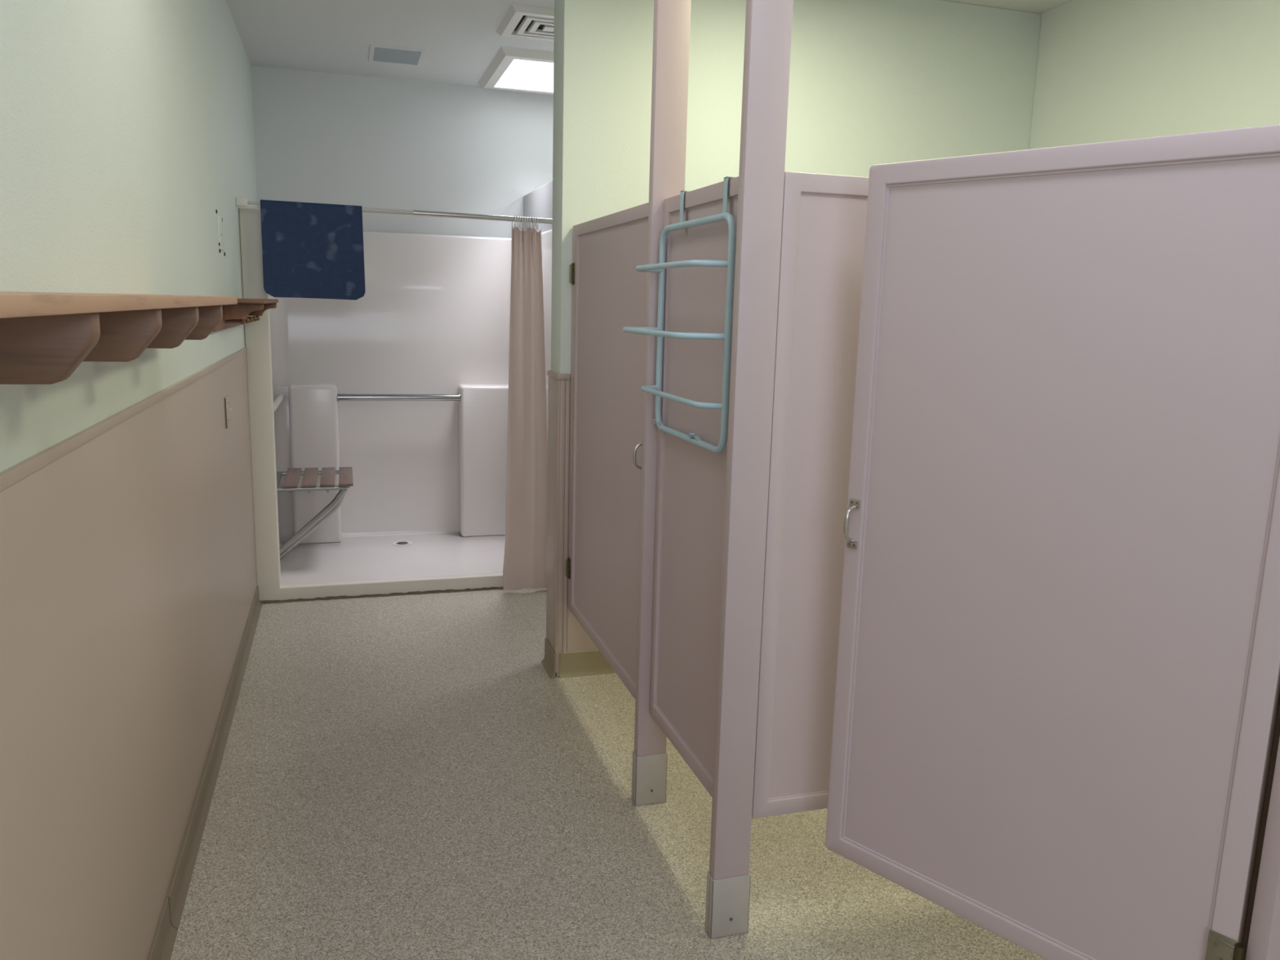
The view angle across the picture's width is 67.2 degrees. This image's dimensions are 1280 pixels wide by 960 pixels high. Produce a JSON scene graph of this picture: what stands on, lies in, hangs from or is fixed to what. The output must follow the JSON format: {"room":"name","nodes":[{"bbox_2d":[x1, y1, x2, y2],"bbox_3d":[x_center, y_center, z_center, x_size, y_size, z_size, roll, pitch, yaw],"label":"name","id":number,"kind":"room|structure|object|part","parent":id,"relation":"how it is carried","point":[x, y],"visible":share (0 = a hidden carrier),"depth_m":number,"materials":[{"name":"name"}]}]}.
{"room":"public restroom","nodes":[
{"label":"public restroom","id":0,"kind":"room"},
{"bbox_2d":[0,0,257,472],"bbox_3d":[-1.123,-0.258,1.965,0.100,2.750,7.840,-2,11,-17],"label":"wall","id":1,"kind":"structure","parent":0,"point":[126,126],"depth_m":2.02,"materials":[{"name":"green paint"}]},
{"bbox_2d":[0,291,237,384],"bbox_3d":[-0.735,-0.184,1.203,0.192,0.098,2.555,-2,11,-17],"label":"wall shelf","id":2,"kind":"object","parent":1,"relation":"attached to","point":[45,337],"visible":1,"depth_m":1.05,"materials":[{"name":"brown wood"}]},
{"bbox_2d":[0,347,247,491],"bbox_3d":[-0.911,-0.036,1.480,0.010,0.020,6.525,-2,11,-17],"label":"trim","id":3,"kind":"structure","parent":1,"relation":"attached to","point":[16,473],"depth_m":1.72,"materials":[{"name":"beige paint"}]},
{"bbox_2d":[0,351,257,959],"bbox_3d":[-0.930,0.572,1.591,0.006,1.220,6.530,-2,11,-17],"label":"wainscot","id":4,"kind":"structure","parent":1,"relation":"attached to","point":[128,577],"depth_m":1.86,"materials":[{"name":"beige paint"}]},
{"bbox_2d":[224,395,232,428],"bbox_3d":[-1.592,-0.266,3.737,0.021,0.116,0.123,-2,11,-17],"label":"light switch","id":5,"kind":"object","parent":4,"relation":"attached to","point":[227,404],"visible":1,"depth_m":3.71,"materials":[{"name":"pink paint"}]},
{"bbox_2d":[147,586,262,959],"bbox_3d":[-0.931,1.148,1.697,0.022,0.090,6.524,-2,11,-17],"label":"baseboard","id":6,"kind":"structure","parent":1,"relation":"attached to","point":[178,889],"depth_m":2.76,"materials":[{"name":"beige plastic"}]},
{"bbox_2d":[215,209,225,255],"bbox_3d":[-1.626,-0.957,3.736,0.004,0.162,0.214,-2,11,-17],"label":"blank wall plate","id":7,"kind":"object","parent":1,"relation":"attached to","point":[220,220],"visible":1,"depth_m":3.73,"materials":[{"name":"green paint"}]},
{"bbox_3d":[-1.630,-0.960,3.744,0.003,0.128,0.160,-2,11,-17],"label":"plate","id":8,"kind":"part","parent":7,"relation":"part of","materials":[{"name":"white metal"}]},
{"bbox_2d":[212,298,278,331],"bbox_3d":[-1.584,-0.675,3.903,0.166,0.114,1.100,-2,11,-17],"label":"shelf","id":9,"kind":"object","parent":1,"relation":"attached to","point":[233,315],"visible":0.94,"depth_m":3.63,"materials":[{"name":"brown wood"}]},
{"bbox_2d":[251,66,553,238],"bbox_3d":[-0.630,-0.992,6.096,3.285,2.750,0.100,-2,11,-17],"label":"wall","id":10,"kind":"structure","parent":0,"point":[327,138],"depth_m":5.63,"materials":[{"name":"paint"}]},
{"bbox_2d":[523,180,552,232],"bbox_3d":[-0.507,-0.571,5.500,0.110,2.140,1.239,-2,11,-17],"label":"wall","id":11,"kind":"structure","parent":0,"point":[538,203],"depth_m":5.38,"materials":[{"name":"grey paint"}]},
{"bbox_2d":[235,196,552,223],"bbox_3d":[-1.095,-1.265,4.565,1.519,0.060,0.052,-2,11,-17],"label":"shower curtain rod","id":12,"kind":"object","parent":11,"relation":"attached to","point":[240,202],"visible":0.75,"depth_m":4.60,"materials":[{"name":"silver metal"}]},
{"bbox_2d":[260,200,365,300],"bbox_3d":[-1.512,-1.062,4.468,0.449,0.438,0.046,-2,11,-17],"label":"bath mat","id":13,"kind":"object","parent":12,"relation":"hanging from","point":[310,250],"visible":1,"depth_m":4.46,"materials":[{"name":"blue fabric"}]},
{"bbox_2d":[502,226,547,590],"bbox_3d":[-0.580,-0.332,4.906,0.232,1.854,0.045,-2,11,-17],"label":"shower curtain","id":14,"kind":"object","parent":12,"relation":"hanging from","point":[525,557],"visible":1,"depth_m":4.92,"materials":[{"name":"fabric"}]},
{"bbox_2d":[170,587,1045,959],"bbox_3d":[0.459,1.088,2.709,3.485,0.080,7.840,-2,11,-17],"label":"floor","id":15,"kind":"structure","parent":0,"point":[401,777],"depth_m":2.79,"materials":[{"name":"plastic"}]},
{"bbox_2d":[239,207,551,600],"bbox_3d":[-1.303,-0.440,5.326,1.518,1.898,1.069,-2,11,-17],"label":"shower stall","id":16,"kind":"object","parent":15,"relation":"on","point":[424,508],"visible":0.66,"depth_m":5.73,"materials":[{"name":"white plastic"}]},
{"bbox_2d":[273,392,284,412],"bbox_3d":[-1.955,-0.412,5.150,0.065,0.048,0.842,-2,11,-17],"label":"grab bar","id":17,"kind":"object","parent":16,"relation":"attached to","point":[281,396],"visible":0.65,"depth_m":5.16,"materials":[{"name":"white plastic"}]},
{"bbox_2d":[276,466,353,559],"bbox_3d":[-1.818,0.193,5.354,0.433,0.480,0.545,-2,11,-17],"label":"shower bench","id":18,"kind":"object","parent":16,"relation":"attached to","point":[292,475],"visible":0.84,"depth_m":5.14,"materials":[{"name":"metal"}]},
{"bbox_3d":[-1.811,0.002,5.317,0.406,0.026,0.504,-2,11,-17],"label":"seat frame","id":19,"kind":"part","parent":18,"relation":"part of","materials":[{"name":"metal"}]},
{"bbox_2d":[260,586,503,603],"bbox_3d":[-1.169,0.586,4.981,1.500,0.013,0.021,-2,11,-17],"label":"trim","id":20,"kind":"structure","parent":16,"relation":"attached to","point":[490,588],"depth_m":4.93,"materials":[{"name":"silver metal"}]},
{"bbox_2d":[337,393,460,401],"bbox_3d":[-1.421,-0.489,5.701,0.703,0.048,0.048,-2,11,-17],"label":"grab bar","id":21,"kind":"object","parent":16,"relation":"attached to","point":[340,397],"visible":1,"depth_m":5.69,"materials":[{"name":"silver metal"}]},
{"bbox_2d":[631,0,690,805],"bbox_3d":[0.063,-0.363,2.722,0.099,2.748,0.044,-2,11,-17],"label":"post","id":22,"kind":"object","parent":15,"relation":"on","point":[672,18],"visible":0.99,"depth_m":2.67,"materials":[{"name":"pink paint"}]},
{"bbox_2d":[705,0,793,938],"bbox_3d":[0.248,-0.248,2.112,0.098,2.748,0.042,-2,11,-17],"label":"post","id":23,"kind":"object","parent":15,"relation":"on","point":[768,23],"visible":1,"depth_m":2.13,"materials":[{"name":"pink paint"}]},
{"bbox_2d":[648,176,738,797],"bbox_3d":[0.150,0.021,2.478,0.032,1.492,0.611,-2,11,-17],"label":"partition panel","id":24,"kind":"object","parent":23,"relation":"attached to","point":[691,487],"visible":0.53,"depth_m":2.51,"materials":[{"name":"pink paint"}]},
{"bbox_2d":[622,176,736,453],"bbox_3d":[0.095,-0.409,2.403,0.167,0.632,0.515,-2,11,-17],"label":"towel rack","id":25,"kind":"object","parent":24,"relation":"hanging from","point":[660,268],"visible":0.94,"depth_m":2.24,"materials":[{"name":"teal metal"}]},
{"bbox_3d":[0.128,-0.371,2.420,0.017,0.552,0.514,-2,11,-17],"label":"rack frame","id":26,"kind":"part","parent":25,"relation":"part of","materials":[{"name":"teal metal"}]},
{"bbox_2d":[751,171,869,818],"bbox_3d":[0.616,0.067,2.288,0.694,1.492,0.028,-2,11,-17],"label":"partition panel","id":27,"kind":"object","parent":23,"relation":"attached to","point":[823,232],"visible":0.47,"depth_m":2.20,"materials":[{"name":"pink paint"}]},
{"bbox_2d":[1242,703,1279,959],"bbox_3d":[1.059,-0.106,1.442,0.100,2.748,0.098,-2,11,-17],"label":"post","id":28,"kind":"object","parent":15,"relation":"on","point":[1261,940],"visible":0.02,"depth_m":1.54,"materials":[{"name":"pink paint"}]},
{"bbox_2d":[825,124,1279,959],"bbox_3d":[0.720,0.164,1.767,0.068,1.492,0.820,-8,14,-43],"label":"door","id":29,"kind":"structure","parent":28,"relation":"attached to","point":[1057,700],"depth_m":1.72,"materials":[{"name":"pink paint"}]},
{"bbox_3d":[0.441,0.094,2.029,0.031,0.082,0.008,-8,14,-43],"label":"handle","id":30,"kind":"part","parent":29,"relation":"part of","materials":[{"name":"silver metal"}]},
{"bbox_3d":[0.451,0.136,2.048,0.004,0.019,0.025,-8,14,-43],"label":"mounting plate","id":31,"kind":"part","parent":29,"relation":"part of","materials":[{"name":"silver metal"}]},
{"bbox_3d":[0.454,0.049,2.032,0.004,0.019,0.025,-8,14,-43],"label":"mounting plate","id":32,"kind":"part","parent":29,"relation":"part of","materials":[{"name":"silver metal"}]},
{"bbox_2d":[225,0,1074,86],"bbox_3d":[0.533,-1.696,2.206,3.485,0.080,7.840,-2,11,-17],"label":"ceiling","id":33,"kind":"structure","parent":0,"point":[460,39],"depth_m":4.60,"materials":[{"name":"paint"}]},
{"bbox_2d":[368,44,426,66],"bbox_3d":[-1.266,-2.207,5.012,0.278,0.006,0.345,-2,11,-17],"label":"ceiling vent","id":34,"kind":"object","parent":33,"relation":"in","point":[377,53],"visible":1,"depth_m":5.00,"materials":[{"name":"metal"}]},
{"bbox_2d":[478,46,553,94],"bbox_3d":[-0.408,-2.224,5.312,0.850,0.035,0.855,-2,11,-17],"label":"recessed light","id":35,"kind":"object","parent":33,"relation":"in","point":[514,69],"visible":0.48,"depth_m":5.19,"materials":[{"name":"white plastic"}]},
{"bbox_2d":[495,4,554,41],"bbox_3d":[-0.412,-2.061,4.376,0.420,0.024,0.450,-2,11,-17],"label":"ceiling vent","id":36,"kind":"object","parent":33,"relation":"in","point":[519,21],"visible":0.57,"depth_m":4.32,"materials":[{"name":"white plastic"}]},
{"bbox_2d":[551,0,1040,676],"bbox_3d":[0.646,-0.592,4.072,2.043,2.750,0.180,-2,11,-17],"label":"wall","id":37,"kind":"structure","parent":0,"point":[872,82],"depth_m":3.79,"materials":[{"name":"green paint"}]},
{"bbox_2d":[541,637,555,678],"bbox_3d":[-0.382,0.739,3.998,0.022,0.105,0.194,-2,11,-17],"label":"baseboard","id":38,"kind":"structure","parent":37,"relation":"attached to","point":[548,662],"depth_m":3.98,"materials":[{"name":"beige plastic"}]},
{"bbox_2d":[546,376,569,672],"bbox_3d":[-0.336,0.182,3.913,0.046,1.193,0.194,-2,11,-17],"label":"wainscot","id":39,"kind":"structure","parent":37,"relation":"attached to","point":[557,427],"depth_m":3.85,"materials":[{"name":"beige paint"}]},
{"bbox_2d":[546,369,570,379],"bbox_3d":[-0.322,-0.416,3.803,0.051,0.022,0.201,-2,11,-17],"label":"trim","id":40,"kind":"structure","parent":37,"relation":"attached to","point":[550,373],"depth_m":3.71,"materials":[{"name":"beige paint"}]},
{"bbox_2d":[567,225,574,608],"bbox_3d":[-0.259,-0.220,3.740,0.020,1.489,0.035,-2,11,-17],"label":"door frame","id":41,"kind":"structure","parent":37,"relation":"attached to","point":[573,227],"depth_m":3.73,"materials":[{"name":"pink paint"}]},
{"bbox_2d":[566,379,598,652],"bbox_3d":[0.670,0.159,4.122,1.998,1.215,0.007,-2,11,-17],"label":"wainscot","id":42,"kind":"structure","parent":37,"relation":"attached to","point":[577,639],"depth_m":3.92,"materials":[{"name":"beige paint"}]},
{"bbox_2d":[559,649,615,678],"bbox_3d":[0.641,0.727,4.211,2.025,0.105,0.010,-2,11,-17],"label":"baseboard","id":43,"kind":"structure","parent":37,"relation":"attached to","point":[584,663],"depth_m":3.94,"materials":[{"name":"beige plastic"}]},
{"bbox_2d":[565,202,648,698],"bbox_3d":[-0.128,-0.130,3.270,0.067,1.492,1.008,-2,11,-17],"label":"door","id":44,"kind":"structure","parent":37,"relation":"in","point":[602,568],"depth_m":3.23,"materials":[{"name":"pink paint"}]},
{"bbox_3d":[-0.005,-0.070,2.819,0.031,0.082,0.008,-2,11,-17],"label":"handle","id":45,"kind":"part","parent":44,"relation":"part of","materials":[{"name":"silver metal"}]},
{"bbox_2d":[1028,0,1279,149],"bbox_3d":[2.115,-0.350,2.950,0.100,2.750,7.840,-2,11,-17],"label":"wall","id":46,"kind":"structure","parent":0,"point":[1107,70],"depth_m":3.50,"materials":[{"name":"green paint"}]}
]}

